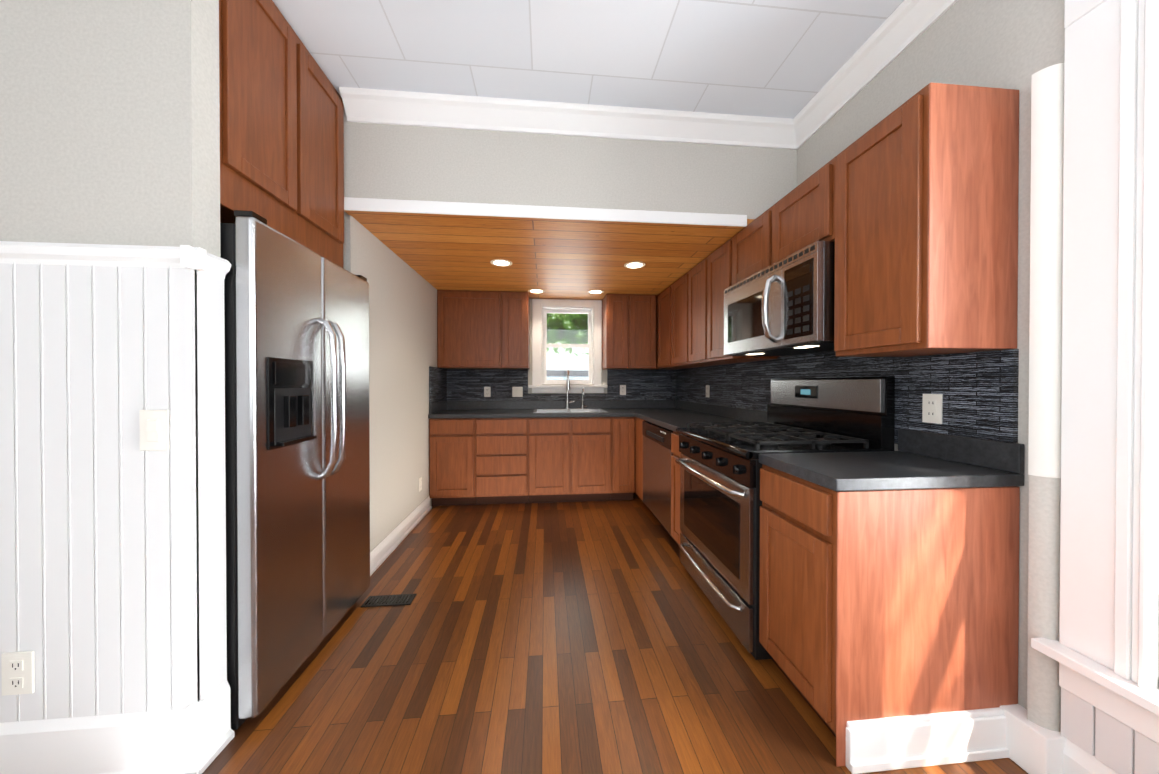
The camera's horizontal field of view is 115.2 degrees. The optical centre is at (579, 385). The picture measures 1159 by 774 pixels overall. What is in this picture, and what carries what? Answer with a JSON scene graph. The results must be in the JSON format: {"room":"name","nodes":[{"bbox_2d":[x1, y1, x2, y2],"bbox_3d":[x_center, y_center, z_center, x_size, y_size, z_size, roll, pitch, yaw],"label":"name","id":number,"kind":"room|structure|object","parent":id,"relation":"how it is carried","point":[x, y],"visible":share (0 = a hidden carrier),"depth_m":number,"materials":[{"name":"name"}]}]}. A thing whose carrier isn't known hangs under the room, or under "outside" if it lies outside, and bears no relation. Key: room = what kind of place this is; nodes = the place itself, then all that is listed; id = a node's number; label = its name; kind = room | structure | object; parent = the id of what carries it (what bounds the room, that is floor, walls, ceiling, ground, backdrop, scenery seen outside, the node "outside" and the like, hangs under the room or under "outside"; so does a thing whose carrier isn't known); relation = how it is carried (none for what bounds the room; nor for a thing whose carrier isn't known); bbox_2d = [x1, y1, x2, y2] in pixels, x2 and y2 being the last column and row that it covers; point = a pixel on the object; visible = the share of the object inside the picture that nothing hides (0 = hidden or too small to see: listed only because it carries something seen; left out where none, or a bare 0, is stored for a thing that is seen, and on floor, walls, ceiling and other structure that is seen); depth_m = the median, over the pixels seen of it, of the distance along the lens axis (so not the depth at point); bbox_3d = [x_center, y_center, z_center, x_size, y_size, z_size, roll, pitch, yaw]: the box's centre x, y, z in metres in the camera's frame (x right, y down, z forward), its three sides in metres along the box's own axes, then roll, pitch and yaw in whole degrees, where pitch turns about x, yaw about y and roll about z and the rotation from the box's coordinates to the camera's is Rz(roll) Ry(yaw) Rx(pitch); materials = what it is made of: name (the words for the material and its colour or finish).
{"room":"kitchen","nodes":[
{"label":"kitchen","id":0,"kind":"room"},
{"bbox_2d":[0,0,220,257],"bbox_3d":[-2.800,-0.193,1.062,3.170,2.810,0.100,0,0,-5],"label":"wall","id":1,"kind":"structure","parent":0,"point":[110,122],"depth_m":1.13,"materials":[{"name":"paint"}]},
{"bbox_2d":[1,651,34,695],"bbox_3d":[-1.684,0.862,1.102,0.080,0.125,0.009,0,0,-5],"label":"outlet","id":2,"kind":"object","parent":1,"relation":"attached to","point":[18,673],"visible":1,"depth_m":1.10,"materials":[{"name":"white plastic"}]},
{"bbox_2d":[0,684,223,773],"bbox_3d":[-2.772,1.105,1.014,3.196,0.215,0.051,0,0,-5],"label":"baseboard","id":3,"kind":"structure","parent":1,"relation":"attached to","point":[194,738],"depth_m":1.13,"materials":[{"name":"white wood"}]},
{"bbox_2d":[0,263,226,722],"bbox_3d":[-1.910,0.322,1.140,1.408,1.380,0.115,0,0,-5],"label":"wainscoting","id":4,"kind":"structure","parent":1,"relation":"attached to","point":[112,568],"depth_m":1.13,"materials":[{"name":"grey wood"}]},
{"bbox_2d":[0,241,230,278],"bbox_3d":[-2.773,-0.395,1.042,3.200,0.065,0.138,0,0,-5],"label":"trim","id":5,"kind":"structure","parent":1,"relation":"attached to","point":[181,256],"depth_m":1.11,"materials":[{"name":"white"}]},
{"bbox_2d":[139,410,169,450],"bbox_3d":[-1.309,0.137,1.131,0.080,0.125,0.011,0,0,-5],"label":"light switch","id":6,"kind":"object","parent":1,"relation":"attached to","point":[154,430],"visible":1,"depth_m":1.13,"materials":[{"name":"white plastic"}]},
{"bbox_2d":[219,0,343,267],"bbox_3d":[-1.573,-1.118,1.629,0.620,0.962,0.806,0,0,-5],"label":"upper cabinet","id":7,"kind":"object","parent":1,"relation":"attached to","point":[281,136],"visible":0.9,"depth_m":1.54,"materials":[{"name":"brown wood"}]},
{"bbox_2d":[343,211,436,551],"bbox_3d":[-1.869,-0.207,3.122,0.885,2.810,2.040,0,0,-5],"label":"wall bump-out","id":8,"kind":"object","parent":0,"point":[402,326],"visible":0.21,"depth_m":2.77,"materials":[{"name":"paint"}]},
{"bbox_2d":[419,477,421,491],"bbox_3d":[-1.438,0.889,3.329,0.009,0.117,0.072,0,0,-5],"label":"outlet","id":9,"kind":"object","parent":8,"relation":"attached to","point":[420,483],"visible":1,"depth_m":3.32,"materials":[{"name":"white plastic"}]},
{"bbox_2d":[429,366,448,403],"bbox_3d":[-1.483,-0.009,3.865,0.019,0.363,0.565,0,0,-5],"label":"backsplash","id":10,"kind":"structure","parent":8,"relation":"attached to","point":[438,377],"depth_m":3.84,"materials":[{"name":"grey tile"}]},
{"bbox_2d":[344,210,754,299],"bbox_3d":[-0.079,-1.023,3.248,2.725,0.040,2.129,0,0,-5],"label":"ceiling","id":11,"kind":"structure","parent":0,"point":[565,259],"depth_m":2.71,"materials":[{"name":"brown wood"}]},
{"bbox_2d":[490,259,511,266],"bbox_3d":[-0.634,-0.998,2.988,0.175,0.006,0.175,0,0,-11],"label":"recessed light","id":12,"kind":"object","parent":11,"relation":"in","point":[504,263],"depth_m":2.97,"materials":[{"name":"beige glass"}]},
{"bbox_2d":[528,289,544,292],"bbox_3d":[-0.456,-1.004,3.902,0.175,0.006,0.175,0,0,-11],"label":"recessed light","id":13,"kind":"object","parent":11,"relation":"in","point":[531,290],"depth_m":3.90,"materials":[{"name":"beige"}]},
{"bbox_2d":[588,290,603,293],"bbox_3d":[0.174,-1.004,3.935,0.175,0.006,0.175,0,0,-11],"label":"recessed light","id":14,"kind":"object","parent":11,"relation":"in","point":[590,291],"depth_m":3.91,"materials":[{"name":"beige"}]},
{"bbox_2d":[624,262,645,268],"bbox_3d":[0.458,-0.998,3.047,0.175,0.006,0.175,0,0,-11],"label":"recessed light","id":15,"kind":"object","parent":11,"relation":"in","point":[631,265],"depth_m":3.04,"materials":[{"name":"beige"}]},
{"bbox_2d":[344,108,796,218],"bbox_3d":[0.014,-1.321,2.250,2.705,0.570,0.130,0,0,-5],"label":"wall","id":16,"kind":"structure","parent":0,"point":[398,162],"depth_m":2.17,"materials":[{"name":"paint"}]},
{"bbox_2d":[344,197,746,226],"bbox_3d":[-0.145,-1.018,2.164,2.367,0.070,0.015,0,0,-5],"label":"trim","id":17,"kind":"structure","parent":16,"relation":"attached to","point":[471,209],"depth_m":2.15,"materials":[{"name":"white"}]},
{"bbox_2d":[339,87,790,148],"bbox_3d":[-0.008,-1.543,2.136,2.580,0.125,0.090,0,0,-5],"label":"crown molding","id":18,"kind":"structure","parent":16,"relation":"attached to","point":[361,105],"depth_m":2.12,"materials":[{"name":"white"}]},
{"bbox_2d":[272,0,903,118],"bbox_3d":[-1.229,-1.629,-0.293,6.050,0.080,4.980,0,0,-5],"label":"ceiling","id":19,"kind":"structure","parent":0,"point":[779,58],"depth_m":1.74,"materials":[{"name":"paint"}]},
{"bbox_2d":[528,299,654,417],"bbox_3d":[-0.283,0.070,4.376,2.905,2.240,0.160,0,0,-5],"label":"wall","id":20,"kind":"structure","parent":0,"point":[604,376],"depth_m":4.27,"materials":[{"name":"paint"}]},
{"bbox_2d":[437,290,529,368],"bbox_3d":[-1.032,-0.600,4.045,0.945,0.813,0.348,0,0,-5],"label":"upper cabinet","id":21,"kind":"object","parent":20,"relation":"attached to","point":[483,329],"visible":0.98,"depth_m":3.88,"materials":[{"name":"brown wood"}]},
{"bbox_2d":[449,369,672,400],"bbox_3d":[-0.192,-0.012,4.294,2.670,0.363,0.019,0,0,-5],"label":"backsplash","id":22,"kind":"structure","parent":20,"relation":"attached to","point":[464,384],"depth_m":4.25,"materials":[{"name":"grey tile"}]},
{"bbox_2d":[484,387,490,396],"bbox_3d":[-1.052,0.068,4.199,0.072,0.117,0.009,0,0,-5],"label":"electrical outlet","id":23,"kind":"object","parent":22,"relation":"attached to","point":[487,391],"visible":1,"depth_m":4.20,"materials":[{"name":"white plastic"}]},
{"bbox_2d":[512,387,522,396],"bbox_3d":[-0.713,0.069,4.230,0.118,0.117,0.011,0,0,-5],"label":"light switch","id":24,"kind":"object","parent":22,"relation":"attached to","point":[517,391],"visible":1,"depth_m":4.23,"materials":[{"name":"white plastic"}]},
{"bbox_2d":[620,385,625,394],"bbox_3d":[0.513,0.048,4.345,0.072,0.117,0.009,0,0,-5],"label":"electrical outlet","id":25,"kind":"object","parent":22,"relation":"attached to","point":[622,389],"visible":1,"depth_m":4.34,"materials":[{"name":"white plastic"}]},
{"bbox_2d":[528,299,607,392],"bbox_3d":[-0.139,-0.461,4.356,0.920,1.092,0.201,0,0,-5],"label":"window","id":26,"kind":"structure","parent":20,"relation":"in","point":[543,308],"depth_m":4.32,"materials":[{"name":"white wood"}]},
{"bbox_2d":[602,294,655,368],"bbox_3d":[0.557,-0.601,4.193,0.556,0.813,0.348,0,0,-5],"label":"upper cabinet","id":27,"kind":"object","parent":20,"relation":"attached to","point":[628,331],"visible":1,"depth_m":4.03,"materials":[{"name":"brown wood"}]},
{"bbox_2d":[202,493,1027,773],"bbox_3d":[-1.285,1.244,0.866,6.150,0.060,7.260,0,0,-5],"label":"floor","id":28,"kind":"structure","parent":0,"point":[590,637],"depth_m":1.53,"materials":[{"name":"laminate"}]},
{"bbox_2d":[220,210,369,729],"bbox_3d":[-1.541,0.298,1.665,0.910,1.820,0.850,0,0,-5],"label":"refrigerator","id":29,"kind":"object","parent":28,"relation":"on","point":[297,437],"visible":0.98,"depth_m":1.44,"materials":[{"name":"silver metal"}]},
{"bbox_2d":[361,594,416,606],"bbox_3d":[-1.065,1.201,2.062,0.260,0.008,0.100,0,0,-5],"label":"floor vent","id":30,"kind":"object","parent":28,"relation":"in","point":[389,600],"visible":1,"depth_m":2.06,"materials":[{"name":"black metal"}]},
{"bbox_2d":[370,496,431,575],"bbox_3d":[-1.387,1.137,2.874,0.028,0.125,1.418,0,0,-5],"label":"baseboard","id":31,"kind":"structure","parent":28,"relation":"on","point":[379,554],"depth_m":2.77,"materials":[{"name":"white wood"}]},
{"bbox_2d":[429,418,476,505],"bbox_3d":[-1.272,0.755,3.891,0.438,0.876,0.627,0,0,-5],"label":"base cabinet","id":32,"kind":"object","parent":28,"relation":"on","point":[476,461],"depth_m":3.59,"materials":[{"name":"brown wood"}]},
{"bbox_2d":[477,418,536,504],"bbox_3d":[-0.797,0.755,3.936,0.664,0.876,0.627,0,0,-5],"label":"base cabinet","id":33,"kind":"object","parent":28,"relation":"on","point":[506,447],"depth_m":3.63,"materials":[{"name":"brown wood"}]},
{"bbox_2d":[428,400,631,417],"bbox_3d":[-0.146,0.242,3.980,2.701,0.140,0.653,0,0,-5],"label":"countertop","id":34,"kind":"structure","parent":33,"relation":"on","point":[614,408],"depth_m":4.17,"materials":[{"name":"stone"}]},
{"bbox_2d":[565,368,573,408],"bbox_3d":[-0.106,0.030,4.112,0.106,0.468,0.219,0,0,-5],"label":"faucet","id":35,"kind":"object","parent":34,"relation":"on","point":[567,388],"visible":1,"depth_m":4.17,"materials":[{"name":"silver metal"}]},
{"bbox_2d":[533,409,606,417],"bbox_3d":[-0.111,0.355,4.005,0.766,0.179,0.471,0,0,-5],"label":"sink basin","id":36,"kind":"object","parent":34,"relation":"in","point":[563,410],"visible":0.33,"depth_m":4.13,"materials":[{"name":"silver metal"}]},
{"bbox_2d":[581,387,586,408],"bbox_3d":[0.058,0.140,4.162,0.066,0.248,0.122,0,0,-5],"label":"filter faucet","id":37,"kind":"object","parent":34,"relation":"on","point":[582,406],"visible":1,"depth_m":4.20,"materials":[{"name":"silver metal"}]},
{"bbox_2d":[597,417,634,500],"bbox_3d":[0.386,0.754,4.045,0.315,0.876,0.627,0,0,-5],"label":"base cabinet","id":38,"kind":"object","parent":28,"relation":"on","point":[615,435],"depth_m":3.74,"materials":[{"name":"brown wood"}]},
{"bbox_2d":[635,417,651,512],"bbox_3d":[0.885,0.755,3.941,0.651,0.876,0.924,0,0,-5],"label":"base cabinet","id":39,"kind":"object","parent":28,"relation":"on","point":[638,460],"visible":0.06,"depth_m":3.65,"materials":[{"name":"brown wood"}]},
{"bbox_2d":[642,421,678,545],"bbox_3d":[0.939,0.762,3.088,0.649,0.872,0.776,0,0,-5],"label":"dishwasher","id":40,"kind":"object","parent":28,"relation":"on","point":[657,453],"visible":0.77,"depth_m":2.98,"materials":[{"name":"silver metal"}]},
{"bbox_2d":[671,431,681,544],"bbox_3d":[1.002,0.764,2.575,0.671,0.876,0.243,0,0,-5],"label":"base cabinet","id":41,"kind":"object","parent":28,"relation":"on","point":[675,502],"visible":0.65,"depth_m":2.58,"materials":[{"name":"brown wood"}]},
{"bbox_2d":[632,400,766,431],"bbox_3d":[0.945,0.248,3.096,0.691,0.140,1.308,0,0,-5],"label":"countertop","id":42,"kind":"structure","parent":41,"relation":"on","point":[672,415],"depth_m":3.32,"materials":[{"name":"stone"}]},
{"bbox_2d":[675,376,894,659],"bbox_3d":[0.993,0.581,2.021,0.739,1.250,0.840,0,0,-5],"label":"gas range","id":43,"kind":"object","parent":28,"relation":"on","point":[720,500],"visible":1,"depth_m":1.81,"materials":[{"name":"silver metal"}]},
{"bbox_2d":[759,464,1019,766],"bbox_3d":[1.111,0.772,1.397,0.671,0.876,0.408,0,0,-5],"label":"base cabinet","id":44,"kind":"object","parent":28,"relation":"on","point":[875,604],"visible":0.81,"depth_m":1.20,"materials":[{"name":"brown wood"}]},
{"bbox_2d":[752,424,1024,491],"bbox_3d":[1.115,0.260,1.391,0.668,0.140,0.423,0,0,-5],"label":"countertop","id":45,"kind":"structure","parent":44,"relation":"on","point":[922,460],"depth_m":1.29,"materials":[{"name":"stone"}]},
{"bbox_2d":[846,704,1065,773],"bbox_3d":[1.161,1.137,1.148,0.624,0.150,0.130,0,0,-5],"label":"baseboard","id":46,"kind":"structure","parent":44,"relation":"attached to","point":[1012,732],"depth_m":1.17,"materials":[{"name":"white wood"}]},
{"bbox_2d":[1027,63,1063,731],"bbox_3d":[1.476,0.117,1.145,0.100,2.190,0.050,0,0,-5],"label":"column","id":47,"kind":"structure","parent":28,"relation":"on","point":[1045,333],"depth_m":1.14,"materials":[{"name":"paint"}]},
{"bbox_2d":[779,0,1158,708],"bbox_3d":[1.564,-0.193,1.051,0.160,2.810,7.120,0,0,-5],"label":"wall","id":48,"kind":"structure","parent":0,"point":[1009,44],"depth_m":1.28,"materials":[{"name":"paint"}]},
{"bbox_2d":[655,271,723,369],"bbox_3d":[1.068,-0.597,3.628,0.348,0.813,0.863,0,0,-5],"label":"upper cabinet","id":49,"kind":"object","parent":48,"relation":"attached to","point":[673,325],"visible":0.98,"depth_m":3.53,"materials":[{"name":"brown wood"}]},
{"bbox_2d":[688,236,778,363],"bbox_3d":[1.142,-0.591,2.828,0.348,0.813,0.736,0,0,-5],"label":"upper cabinet","id":50,"kind":"object","parent":48,"relation":"attached to","point":[710,278],"visible":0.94,"depth_m":2.76,"materials":[{"name":"brown wood"}]},
{"bbox_2d":[732,156,836,284],"bbox_3d":[1.216,-0.816,2.027,0.348,0.353,0.861,0,0,-5],"label":"upper cabinet","id":51,"kind":"object","parent":48,"relation":"attached to","point":[800,216],"visible":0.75,"depth_m":1.86,"materials":[{"name":"brown wood"}]},
{"bbox_2d":[724,241,834,355],"bbox_3d":[1.153,-0.412,2.029,0.470,0.441,0.840,0,0,-5],"label":"microwave","id":52,"kind":"object","parent":51,"relation":"attached to","point":[784,306],"visible":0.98,"depth_m":1.82,"materials":[{"name":"silver metal"}]},
{"bbox_2d":[673,349,1018,443],"bbox_3d":[1.308,0.027,2.829,0.020,0.447,3.214,0,0,-5],"label":"backsplash","id":53,"kind":"structure","parent":48,"relation":"attached to","point":[978,391],"depth_m":1.56,"materials":[{"name":"grey tile"}]},
{"bbox_2d":[706,385,709,396],"bbox_3d":[1.229,0.051,3.532,0.009,0.117,0.072,0,0,-5],"label":"electrical outlet","id":54,"kind":"object","parent":53,"relation":"attached to","point":[707,390],"visible":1,"depth_m":3.51,"materials":[{"name":"white plastic"}]},
{"bbox_2d":[922,394,942,423],"bbox_3d":[1.419,0.091,1.481,0.010,0.117,0.072,0,0,-5],"label":"outlet","id":55,"kind":"object","parent":53,"relation":"attached to","point":[931,408],"visible":1,"depth_m":1.48,"materials":[{"name":"white plastic"}]},
{"bbox_2d":[783,0,957,149],"bbox_3d":[1.544,-1.528,-0.100,0.090,0.125,4.830,0,0,-5],"label":"crown molding","id":56,"kind":"structure","parent":48,"relation":"attached to","point":[900,30],"depth_m":1.75,"materials":[{"name":"white"}]},
{"bbox_2d":[834,82,1018,356],"bbox_3d":[1.274,-0.557,1.404,0.348,0.863,0.387,0,0,-5],"label":"upper cabinet","id":57,"kind":"object","parent":48,"relation":"attached to","point":[926,217],"visible":1,"depth_m":1.22,"materials":[{"name":"brown wood"}]},
{"bbox_2d":[1060,731,1117,773],"bbox_3d":[1.626,1.149,-0.641,0.032,0.150,3.700,0,0,-5],"label":"baseboard","id":58,"kind":"structure","parent":48,"relation":"attached to","point":[1076,760],"depth_m":1.08,"materials":[{"name":"white wood"}]},
{"bbox_2d":[1031,0,1158,743],"bbox_3d":[1.568,-0.149,0.545,0.226,2.130,1.210,0,0,-5],"label":"window","id":59,"kind":"structure","parent":48,"relation":"in","point":[1103,651],"depth_m":1.01,"materials":[{"name":"white wood"}]},
{"bbox_2d":[1061,687,1158,773],"bbox_3d":[1.638,0.999,-0.676,0.014,0.150,3.610,0,0,-5],"label":"wainscoting","id":60,"kind":"structure","parent":48,"relation":"attached to","point":[1115,745],"depth_m":1.03,"materials":[{"name":"grey wood"}]},
{"label":"outside","id":61,"kind":"structure","parent":0,"visible":0},
{"bbox_2d":[547,313,587,379],"bbox_3d":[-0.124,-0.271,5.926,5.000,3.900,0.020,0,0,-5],"label":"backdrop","id":62,"kind":"structure","parent":61,"point":[552,335],"depth_m":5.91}
]}

